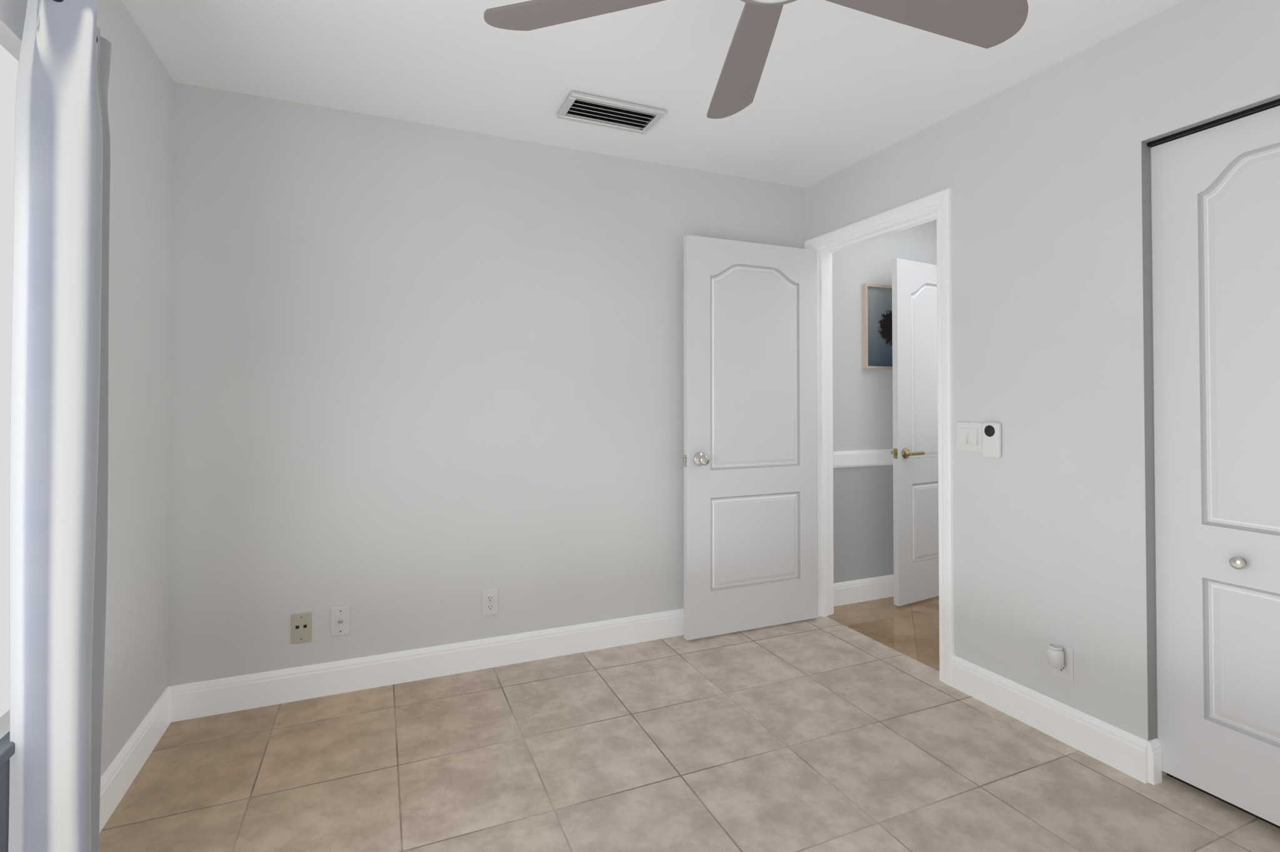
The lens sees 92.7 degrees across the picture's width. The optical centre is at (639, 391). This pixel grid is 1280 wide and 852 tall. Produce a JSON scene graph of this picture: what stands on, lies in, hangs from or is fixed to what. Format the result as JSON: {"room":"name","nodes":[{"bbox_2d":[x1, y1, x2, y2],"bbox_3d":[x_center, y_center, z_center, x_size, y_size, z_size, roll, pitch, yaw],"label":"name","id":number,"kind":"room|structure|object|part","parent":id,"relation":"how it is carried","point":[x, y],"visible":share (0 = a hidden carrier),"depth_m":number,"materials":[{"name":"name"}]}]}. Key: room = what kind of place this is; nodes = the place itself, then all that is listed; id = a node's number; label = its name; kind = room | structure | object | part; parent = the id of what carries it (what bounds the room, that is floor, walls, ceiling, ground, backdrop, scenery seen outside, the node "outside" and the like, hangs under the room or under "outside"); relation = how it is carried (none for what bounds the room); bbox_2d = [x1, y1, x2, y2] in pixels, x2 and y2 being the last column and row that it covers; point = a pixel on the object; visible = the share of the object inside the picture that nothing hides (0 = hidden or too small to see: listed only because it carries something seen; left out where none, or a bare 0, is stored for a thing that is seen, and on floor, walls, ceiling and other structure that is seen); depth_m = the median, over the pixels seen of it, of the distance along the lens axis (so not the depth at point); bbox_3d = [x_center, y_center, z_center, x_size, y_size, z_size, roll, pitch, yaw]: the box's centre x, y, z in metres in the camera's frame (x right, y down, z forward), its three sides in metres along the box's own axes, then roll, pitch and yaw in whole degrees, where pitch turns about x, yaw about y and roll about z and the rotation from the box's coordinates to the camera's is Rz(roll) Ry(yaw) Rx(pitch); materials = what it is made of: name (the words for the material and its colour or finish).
{"room":"empty bedroom","nodes":[
{"label":"empty bedroom","id":0,"kind":"room"},
{"bbox_2d":[0,0,173,777],"bbox_3d":[-1.161,0.008,0.715,0.120,2.427,3.429,0,-1,-23],"label":"wall","id":1,"kind":"structure","parent":0,"point":[140,101],"depth_m":1.98,"materials":[{"name":"paint"}]},
{"bbox_2d":[0,731,14,851],"bbox_3d":[-1.083,0.906,0.720,0.035,0.369,1.760,0,-1,-23],"label":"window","id":2,"kind":"structure","parent":1,"relation":"in","point":[7,749],"depth_m":1.26,"materials":[{"name":"grey"}]},
{"bbox_2d":[0,44,18,717],"bbox_3d":[-1.171,-0.029,0.696,0.055,1.500,1.700,0,-1,-23],"label":"window","id":3,"kind":"structure","parent":1,"relation":"in","point":[9,65],"depth_m":1.38,"materials":[{"name":"white"}]},
{"bbox_2d":[8,0,111,851],"bbox_3d":[-1.012,0.148,0.681,0.127,2.121,1.954,0,-1,-23],"label":"curtain","id":4,"kind":"object","parent":1,"relation":"hanging from","point":[59,478],"visible":1,"depth_m":1.31,"materials":[{"name":"white fabric"}]},
{"bbox_2d":[99,685,176,833],"bbox_3d":[-1.099,1.156,0.726,0.015,0.130,3.429,0,-1,-23],"label":"baseboard","id":5,"kind":"structure","parent":1,"relation":"attached to","point":[120,775],"depth_m":1.96,"materials":[{"name":"white wood"}]},
{"bbox_2d":[167,81,936,686],"bbox_3d":[0.153,0.042,3.229,4.515,2.427,0.159,0,-1,-23],"label":"wall","id":6,"kind":"structure","parent":0,"point":[426,384],"depth_m":2.69,"materials":[{"name":"paint"}]},
{"bbox_2d":[290,612,311,644],"bbox_3d":[-1.373,0.959,2.473,0.074,0.120,0.008,0,-1,-23],"label":"outlet","id":7,"kind":"object","parent":6,"relation":"attached to","point":[301,628],"visible":1,"depth_m":2.47,"materials":[{"name":"beige plastic"}]},
{"bbox_2d":[330,606,349,636],"bbox_3d":[-1.240,0.952,2.525,0.072,0.118,0.017,0,-1,-23],"label":"outlet","id":8,"kind":"object","parent":6,"relation":"attached to","point":[340,620],"visible":1,"depth_m":2.53,"materials":[{"name":"white plastic"}]},
{"bbox_2d":[176,608,683,721],"bbox_3d":[-0.399,1.186,2.883,2.940,0.130,0.015,0,-1,-23],"label":"baseboard","id":9,"kind":"structure","parent":6,"relation":"attached to","point":[217,697],"depth_m":2.62,"materials":[{"name":"white wood"}]},
{"bbox_2d":[481,588,498,616],"bbox_3d":[-0.680,0.957,2.768,0.072,0.118,0.009,0,-1,-23],"label":"duplex electrical outlet","id":10,"kind":"object","parent":6,"relation":"attached to","point":[489,602],"visible":1,"depth_m":2.77,"materials":[{"name":"white plastic"}]},
{"bbox_2d":[833,449,893,468],"bbox_3d":[1.593,0.405,3.787,1.185,0.096,0.020,0,-1,-23],"label":"trim","id":11,"kind":"structure","parent":6,"relation":"attached to","point":[852,459],"depth_m":3.67,"materials":[{"name":"white wood"}]},
{"bbox_2d":[833,575,893,606],"bbox_3d":[1.592,1.198,3.778,1.185,0.130,0.015,0,-1,-23],"label":"baseboard","id":12,"kind":"structure","parent":6,"relation":"attached to","point":[854,592],"depth_m":3.66,"materials":[{"name":"white wood"}]},
{"bbox_2d":[861,283,892,369],"bbox_3d":[1.529,-0.395,3.763,0.380,0.515,0.032,0,-1,-23],"label":"framed picture","id":13,"kind":"object","parent":6,"relation":"attached to","point":[877,334],"visible":0.48,"depth_m":3.73,"materials":[{"name":"beige"}]},
{"bbox_2d":[121,0,1183,188],"bbox_3d":[0.260,-1.247,1.341,3.210,0.100,3.669,0,-1,-23],"label":"ceiling","id":14,"kind":"structure","parent":0,"point":[840,87],"depth_m":2.22,"materials":[{"name":"paint"}]},
{"bbox_2d":[556,90,665,134],"bbox_3d":[-0.122,-1.172,2.575,0.410,0.018,0.220,0,-1,-23],"label":"ceiling vent","id":15,"kind":"object","parent":14,"relation":"in","point":[582,107],"visible":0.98,"depth_m":2.57,"materials":[{"name":"silver metal"}]},
{"bbox_2d":[483,0,1028,118],"bbox_3d":[0.358,-1.049,1.367,1.342,0.296,1.381,0,-1,-23],"label":"ceiling fan","id":16,"kind":"object","parent":14,"relation":"hanging from","point":[986,24],"visible":1,"depth_m":1.55,"materials":[{"name":"grey"}]},
{"bbox_2d":[99,596,1279,851],"bbox_3d":[0.852,1.283,1.581,4.515,0.100,3.708,0,-1,-23],"label":"floor","id":17,"kind":"structure","parent":0,"point":[822,734],"depth_m":2.00,"materials":[{"name":"tile"}]},
{"bbox_2d":[805,0,1279,777],"bbox_3d":[1.680,0.024,1.932,0.120,2.427,3.429,0,-1,-23],"label":"wall","id":18,"kind":"structure","parent":0,"point":[1039,175],"depth_m":2.18,"materials":[{"name":"paint"}]},
{"bbox_2d":[804,188,954,686],"bbox_3d":[1.196,0.195,3.059,0.156,2.116,0.959,0,-1,-23],"label":"door frame","id":19,"kind":"structure","parent":18,"relation":"attached to","point":[939,202],"depth_m":2.82,"materials":[{"name":"white wood"}]},
{"bbox_2d":[683,235,818,640],"bbox_3d":[0.600,0.229,3.224,0.822,2.030,0.162,0,-1,-23],"label":"door","id":20,"kind":"structure","parent":19,"relation":"attached to","point":[750,515],"depth_m":3.20,"materials":[{"name":"white wood"}]},
{"bbox_3d":[0.273,0.344,3.083,0.112,0.070,0.162,0,-1,-23],"label":"knob","id":21,"kind":"part","parent":20,"relation":"part of","materials":[{"name":"silver metal"}]},
{"bbox_2d":[956,421,982,451],"bbox_3d":[1.356,0.186,2.516,0.014,0.118,0.118,0,-1,-23],"label":"switch plate","id":22,"kind":"object","parent":18,"relation":"attached to","point":[969,436],"visible":0.92,"depth_m":2.51,"materials":[{"name":"white plastic"}]},
{"bbox_2d":[981,422,1001,458],"bbox_3d":[1.392,0.193,2.417,0.025,0.140,0.076,0,-1,-23],"label":"remote control","id":23,"kind":"object","parent":18,"relation":"attached to","point":[991,440],"visible":1,"depth_m":2.41,"materials":[{"name":"white plastic"}]},
{"bbox_2d":[951,655,1161,785],"bbox_3d":[1.465,1.177,2.246,0.015,0.130,0.724,0,-1,-23],"label":"baseboard","id":24,"kind":"structure","parent":18,"relation":"attached to","point":[1135,757],"depth_m":2.15,"materials":[{"name":"white wood"}]},
{"bbox_2d":[1046,642,1073,683],"bbox_3d":[1.479,0.963,2.160,0.060,0.119,0.072,0,-1,-23],"label":"duplex electrical outlet","id":25,"kind":"object","parent":18,"relation":"attached to","point":[1060,660],"visible":0.98,"depth_m":2.15,"materials":[{"name":"white plastic"}]},
{"bbox_2d":[1141,94,1279,741],"bbox_3d":[1.868,0.144,1.395,0.044,1.911,1.216,0,-1,-23],"label":"trim","id":26,"kind":"structure","parent":18,"relation":"attached to","point":[1149,445],"depth_m":1.95,"materials":[{"name":"grey"}]},
{"bbox_2d":[1146,98,1279,147],"bbox_3d":[1.901,-0.805,1.422,0.055,0.012,1.216,0,-1,-23],"label":"trim","id":27,"kind":"structure","parent":18,"relation":"attached to","point":[1250,111],"depth_m":1.81,"materials":[{"name":"black metal"}]},
{"bbox_2d":[1150,105,1279,826],"bbox_3d":[1.889,0.200,1.403,0.061,1.992,1.208,0,-1,-23],"label":"closet door","id":28,"kind":"structure","parent":18,"relation":"in","point":[1215,219],"depth_m":1.81,"materials":[{"name":"white wood"}]},
{"bbox_3d":[1.720,0.492,1.753,0.031,0.035,0.035,0,-1,-23],"label":"knob","id":29,"kind":"part","parent":28,"relation":"part of","materials":[{"name":"silver metal"}]},
{"bbox_2d":[1166,773,1279,829],"bbox_3d":[1.956,0.210,1.405,0.015,2.042,1.266,0,-1,-23],"label":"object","id":30,"kind":"structure","parent":0,"point":[1226,802],"depth_m":1.83,"materials":[{"name":"black"}]},
{"bbox_3d":[2.498,0.044,3.337,0.120,2.427,1.568,0,-1,-23],"label":"wall","id":31,"kind":"structure","parent":0,"visible":0},
{"bbox_2d":[890,258,938,606],"bbox_3d":[1.829,0.236,3.741,0.771,2.030,0.174,0,-1,-23],"label":"hall door","id":32,"kind":"structure","parent":31,"relation":"in","point":[914,452],"depth_m":3.64,"materials":[{"name":"white wood"}]},
{"bbox_3d":[1.567,0.364,3.616,0.192,0.064,0.154,0,-1,-23],"label":"handle","id":33,"kind":"part","parent":32,"relation":"part of","materials":[{"name":"gold metal"}]}
]}

